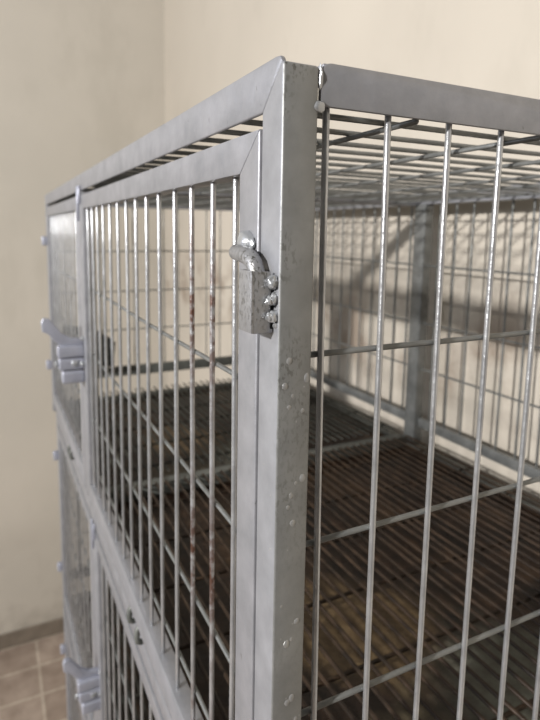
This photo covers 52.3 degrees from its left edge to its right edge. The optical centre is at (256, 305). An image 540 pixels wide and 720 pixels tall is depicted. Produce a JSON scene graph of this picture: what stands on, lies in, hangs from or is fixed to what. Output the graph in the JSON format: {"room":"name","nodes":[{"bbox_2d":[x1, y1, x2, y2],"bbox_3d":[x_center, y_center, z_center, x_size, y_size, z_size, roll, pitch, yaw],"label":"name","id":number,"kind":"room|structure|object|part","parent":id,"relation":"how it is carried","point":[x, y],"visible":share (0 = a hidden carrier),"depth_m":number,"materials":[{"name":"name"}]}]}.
{"room":"animal kennel room","nodes":[
{"label":"animal kennel room","id":0,"kind":"room"},
{"bbox_2d":[0,632,80,719],"bbox_3d":[-1.102,2.314,0.495,3.836,0.070,5.229,-3,8,-26],"label":"floor","id":1,"kind":"structure","parent":0,"point":[32,675],"depth_m":2.87,"materials":[{"name":"tile"}]},
{"bbox_3d":[0.035,1.860,1.313,0.735,0.645,1.330,-3,8,-26],"label":"stand","id":2,"kind":"object","parent":1,"relation":"on","visible":0},
{"bbox_2d":[60,606,87,719],"bbox_3d":[0.015,1.249,1.217,0.798,0.591,1.331,-3,8,-26],"label":"wire cage","id":3,"kind":"object","parent":2,"relation":"on","point":[73,705],"visible":0.16,"depth_m":1.57,"materials":[{"name":"paint"}]},
{"bbox_3d":[-0.561,1.182,1.660,0.024,0.590,0.024,-3,8,-26],"label":"corner post","id":4,"kind":"part","parent":3,"relation":"part of","materials":[{"name":"metal"}]},
{"bbox_3d":[-0.435,1.222,1.394,0.017,0.529,0.564,-3,8,-26],"label":"door","id":5,"kind":"part","parent":3,"relation":"part of","materials":[{"name":"paint"}]},
{"bbox_2d":[53,411,171,719],"bbox_3d":[0.023,0.657,1.139,0.798,0.591,1.331,-3,8,-26],"label":"wire cage","id":6,"kind":"object","parent":3,"relation":"on","point":[94,694],"visible":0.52,"depth_m":1.02,"materials":[{"name":"paint"}]},
{"bbox_3d":[-0.553,0.591,1.581,0.024,0.590,0.024,-3,8,-26],"label":"corner post","id":7,"kind":"part","parent":6,"relation":"part of","materials":[{"name":"metal"}]},
{"bbox_3d":[-0.427,0.630,1.315,0.017,0.529,0.564,-3,8,-26],"label":"door","id":8,"kind":"part","parent":6,"relation":"part of","materials":[{"name":"paint"}]},
{"bbox_3d":[-0.426,0.632,1.316,0.004,0.004,0.521,-3,8,-26],"label":"door cross rod","id":9,"kind":"part","parent":6,"relation":"part of","materials":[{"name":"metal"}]},
{"bbox_3d":[-0.424,0.522,1.302,0.004,0.004,0.521,-3,8,-26],"label":"door cross rod","id":10,"kind":"part","parent":6,"relation":"part of","materials":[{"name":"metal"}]},
{"bbox_3d":[-0.428,0.743,1.331,0.004,0.004,0.521,-3,8,-26],"label":"door cross rod","id":11,"kind":"part","parent":6,"relation":"part of","materials":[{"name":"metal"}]},
{"bbox_3d":[-0.320,0.665,1.014,0.072,0.049,0.010,-3,8,-26],"label":"lever","id":12,"kind":"part","parent":6,"relation":"part of","materials":[{"name":"grey metal"}]},
{"bbox_3d":[-0.236,0.774,1.762,0.687,0.028,0.013,-3,8,-26],"label":"panel rail","id":13,"kind":"part","parent":6,"relation":"part of","materials":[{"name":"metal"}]},
{"bbox_3d":[-0.311,0.720,1.026,0.042,0.019,0.024,-3,8,-26],"label":"latch plate","id":14,"kind":"part","parent":6,"relation":"part of","materials":[{"name":"grey metal"}]},
{"bbox_3d":[-0.308,0.743,1.027,0.038,0.021,0.022,-3,8,-26],"label":"latch plate","id":15,"kind":"part","parent":6,"relation":"part of","materials":[{"name":"grey metal"}]},
{"bbox_3d":[-0.237,0.857,1.773,0.687,0.021,0.024,-3,8,-26],"label":"rail","id":16,"kind":"part","parent":6,"relation":"part of","materials":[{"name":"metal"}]},
{"bbox_3d":[-0.294,0.665,1.051,0.024,0.541,0.025,-3,8,-26],"label":"post","id":17,"kind":"part","parent":6,"relation":"part of","materials":[{"name":"metal"}]},
{"bbox_3d":[-0.141,0.714,0.734,0.004,0.004,0.638,-3,8,-26],"label":"door cross rod","id":18,"kind":"part","parent":6,"relation":"part of","materials":[{"name":"metal"}]},
{"bbox_2d":[72,591,154,719],"bbox_3d":[-0.103,0.881,1.498,0.697,0.042,0.581,-3,8,-26],"label":"tray","id":19,"kind":"object","parent":6,"relation":"in","point":[129,670],"depth_m":1.35,"materials":[{"name":"metal"}]},
{"bbox_3d":[-0.103,0.866,1.496,0.697,0.012,0.581,-3,8,-26],"label":"floor grate","id":20,"kind":"part","parent":19,"relation":"part of","materials":[{"name":"metal"}]},
{"bbox_3d":[-0.140,0.603,0.719,0.004,0.004,0.638,-3,8,-26],"label":"door cross rod","id":21,"kind":"part","parent":6,"relation":"part of","materials":[{"name":"metal"}]},
{"bbox_3d":[-0.143,0.712,0.732,0.017,0.529,0.681,-3,8,-26],"label":"door","id":22,"kind":"part","parent":6,"relation":"part of","materials":[{"name":"paint"}]},
{"bbox_2d":[41,56,539,719],"bbox_3d":[0.021,0.065,1.055,0.802,0.591,1.331,-3,8,-26],"label":"wire cage","id":23,"kind":"object","parent":6,"relation":"on","point":[269,174],"visible":1,"depth_m":0.39,"materials":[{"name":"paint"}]},
{"bbox_3d":[-0.553,-0.001,1.498,0.024,0.590,0.024,-3,8,-26],"label":"corner post","id":24,"kind":"part","parent":23,"relation":"part of","materials":[{"name":"metal"}]},
{"bbox_3d":[-0.330,0.044,0.939,0.072,0.049,0.010,-3,8,-26],"label":"lever","id":25,"kind":"part","parent":23,"relation":"part of","materials":[{"name":"grey metal"}]},
{"bbox_3d":[-0.428,0.039,1.233,0.017,0.529,0.564,-3,8,-26],"label":"door","id":26,"kind":"part","parent":23,"relation":"part of","materials":[{"name":"paint"}]},
{"bbox_3d":[-0.321,0.099,0.950,0.042,0.019,0.024,-3,8,-26],"label":"latch plate","id":27,"kind":"part","parent":23,"relation":"part of","materials":[{"name":"grey metal"}]},
{"bbox_3d":[-0.318,0.122,0.951,0.038,0.021,0.022,-3,8,-26],"label":"latch plate","id":28,"kind":"part","parent":23,"relation":"part of","materials":[{"name":"grey metal"}]},
{"bbox_3d":[-0.295,0.074,0.969,0.024,0.541,0.025,-3,8,-26],"label":"post","id":29,"kind":"part","parent":23,"relation":"part of","materials":[{"name":"metal"}]},
{"bbox_2d":[66,326,114,367],"bbox_3d":[-0.462,0.111,1.518,0.133,0.118,0.043,-3,8,-26],"label":"bin","id":30,"kind":"object","parent":23,"relation":"hanging from","point":[102,334],"visible":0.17,"depth_m":1.52,"materials":[{"name":"black plastic"}]},
{"bbox_3d":[-0.236,0.182,1.679,0.687,0.028,0.013,-3,8,-26],"label":"panel rail","id":31,"kind":"part","parent":23,"relation":"part of","materials":[{"name":"metal"}]},
{"bbox_3d":[-0.230,-0.297,1.615,0.687,0.026,0.024,-3,8,-26],"label":"rail","id":32,"kind":"part","parent":23,"relation":"part of","materials":[{"name":"metal"}]},
{"bbox_3d":[-0.237,0.265,1.690,0.687,0.021,0.024,-3,8,-26],"label":"rail","id":33,"kind":"part","parent":23,"relation":"part of","materials":[{"name":"metal"}]},
{"bbox_3d":[-0.144,0.319,0.677,0.004,0.004,0.638,-3,8,-26],"label":"door cross rod","id":34,"kind":"part","parent":23,"relation":"part of","materials":[{"name":"metal"}]},
{"bbox_3d":[-0.140,0.012,0.636,0.004,0.004,0.638,-3,8,-26],"label":"door cross rod","id":35,"kind":"part","parent":23,"relation":"part of","materials":[{"name":"metal"}]},
{"bbox_3d":[-0.143,0.232,0.665,0.004,0.004,0.638,-3,8,-26],"label":"door cross rod","id":36,"kind":"part","parent":23,"relation":"part of","materials":[{"name":"metal"}]},
{"bbox_3d":[-0.141,0.122,0.651,0.004,0.004,0.638,-3,8,-26],"label":"door cross rod","id":37,"kind":"part","parent":23,"relation":"part of","materials":[{"name":"metal"}]},
{"bbox_3d":[-0.261,-0.199,0.869,0.022,0.026,1.302,-3,8,-26],"label":"rail","id":38,"kind":"part","parent":23,"relation":"part of","materials":[{"name":"metal"}]},
{"bbox_3d":[-0.143,0.120,0.650,0.017,0.529,0.681,-3,8,-26],"label":"door","id":39,"kind":"part","parent":23,"relation":"part of","materials":[{"name":"paint"}]},
{"bbox_2d":[66,378,394,487],"bbox_3d":[-0.103,0.290,1.415,0.697,0.042,0.581,-3,8,-26],"label":"floor grate","id":40,"kind":"object","parent":23,"relation":"in","point":[200,465],"depth_m":1.34,"materials":[{"name":"metal"}]},
{"bbox_3d":[-0.103,0.275,1.413,0.697,0.012,0.581,-3,8,-26],"label":"floor grate","id":41,"kind":"part","parent":40,"relation":"part of","materials":[{"name":"metal"}]},
{"bbox_3d":[0.032,0.335,1.139,0.687,0.035,0.027,-3,8,-26],"label":"floor cross rail","id":42,"kind":"part","parent":23,"relation":"part of","materials":[{"name":"metal"}]},
{"bbox_3d":[0.038,-0.218,1.067,0.686,0.027,0.026,-3,8,-26],"label":"roof cross rail","id":43,"kind":"part","parent":23,"relation":"part of","materials":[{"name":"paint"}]},
{"bbox_3d":[0.014,0.163,0.334,0.021,0.587,0.024,-3,8,-26],"label":"corner post","id":44,"kind":"part","parent":23,"relation":"part of","materials":[{"name":"metal"}]},
{"bbox_2d":[105,435,539,719],"bbox_3d":[0.185,0.372,0.825,0.697,0.042,0.668,-3,8,-26],"label":"floor grate","id":45,"kind":"object","parent":23,"relation":"in","point":[221,686],"depth_m":0.75,"materials":[{"name":"metal"}]},
{"bbox_3d":[0.186,0.357,0.823,0.697,0.012,0.668,-3,8,-26],"label":"floor grate","id":46,"kind":"part","parent":45,"relation":"part of","materials":[{"name":"metal"}]},
{"bbox_3d":[0.224,0.223,1.556,0.011,0.021,0.607,-3,8,-26],"label":"panel rail","id":47,"kind":"part","parent":23,"relation":"part of","materials":[{"name":"metal"}]},
{"bbox_3d":[0.364,0.046,1.240,0.024,0.542,0.034,-3,8,-26],"label":"post","id":48,"kind":"part","parent":23,"relation":"part of","materials":[{"name":"metal"}]},
{"bbox_3d":[0.335,0.243,0.499,0.695,0.008,0.004,-3,8,-26],"label":"cross rod","id":49,"kind":"part","parent":23,"relation":"part of","materials":[{"name":"metal"}]},
{"bbox_3d":[0.337,0.128,0.483,0.695,0.008,0.004,-3,8,-26],"label":"cross rod","id":50,"kind":"part","parent":23,"relation":"part of","materials":[{"name":"metal"}]},
{"bbox_3d":[0.367,0.330,1.262,0.024,0.021,1.282,-3,8,-26],"label":"rail","id":51,"kind":"part","parent":23,"relation":"part of","materials":[{"name":"metal"}]},
{"bbox_3d":[0.339,0.011,0.468,0.695,0.008,0.004,-3,8,-26],"label":"cross rod","id":52,"kind":"part","parent":23,"relation":"part of","materials":[{"name":"metal"}]},
{"bbox_3d":[0.375,-0.232,1.187,0.024,0.026,1.282,-3,8,-26],"label":"rail","id":53,"kind":"part","parent":23,"relation":"part of","materials":[{"name":"metal"}]},
{"bbox_3d":[0.339,-0.135,0.451,0.688,0.023,0.022,-3,8,-26],"label":"rail","id":54,"kind":"part","parent":23,"relation":"part of","materials":[{"name":"metal"}]},
{"bbox_3d":[0.511,0.305,0.969,0.011,0.021,0.640,-3,8,-26],"label":"panel rail","id":55,"kind":"part","parent":23,"relation":"part of","materials":[{"name":"metal"}]},
{"bbox_2d":[0,0,166,634],"bbox_3d":[-2.236,-0.140,2.472,3.731,4.246,0.105,-3,8,-26],"label":"wall","id":56,"kind":"structure","parent":0,"point":[82,81],"depth_m":2.97,"materials":[{"name":"beige paint"}]},
{"bbox_2d":[0,617,77,649],"bbox_3d":[-2.239,1.928,2.693,3.731,0.088,0.014,-3,8,-26],"label":"baseboard","id":57,"kind":"structure","parent":56,"relation":"attached to","point":[32,633],"depth_m":3.14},
{"bbox_2d":[164,0,539,500],"bbox_3d":[0.606,0.091,1.019,0.105,4.246,5.229,-3,8,-26],"label":"wall","id":58,"kind":"structure","parent":0,"point":[210,45],"depth_m":1.39,"materials":[{"name":"beige paint"}]}
]}

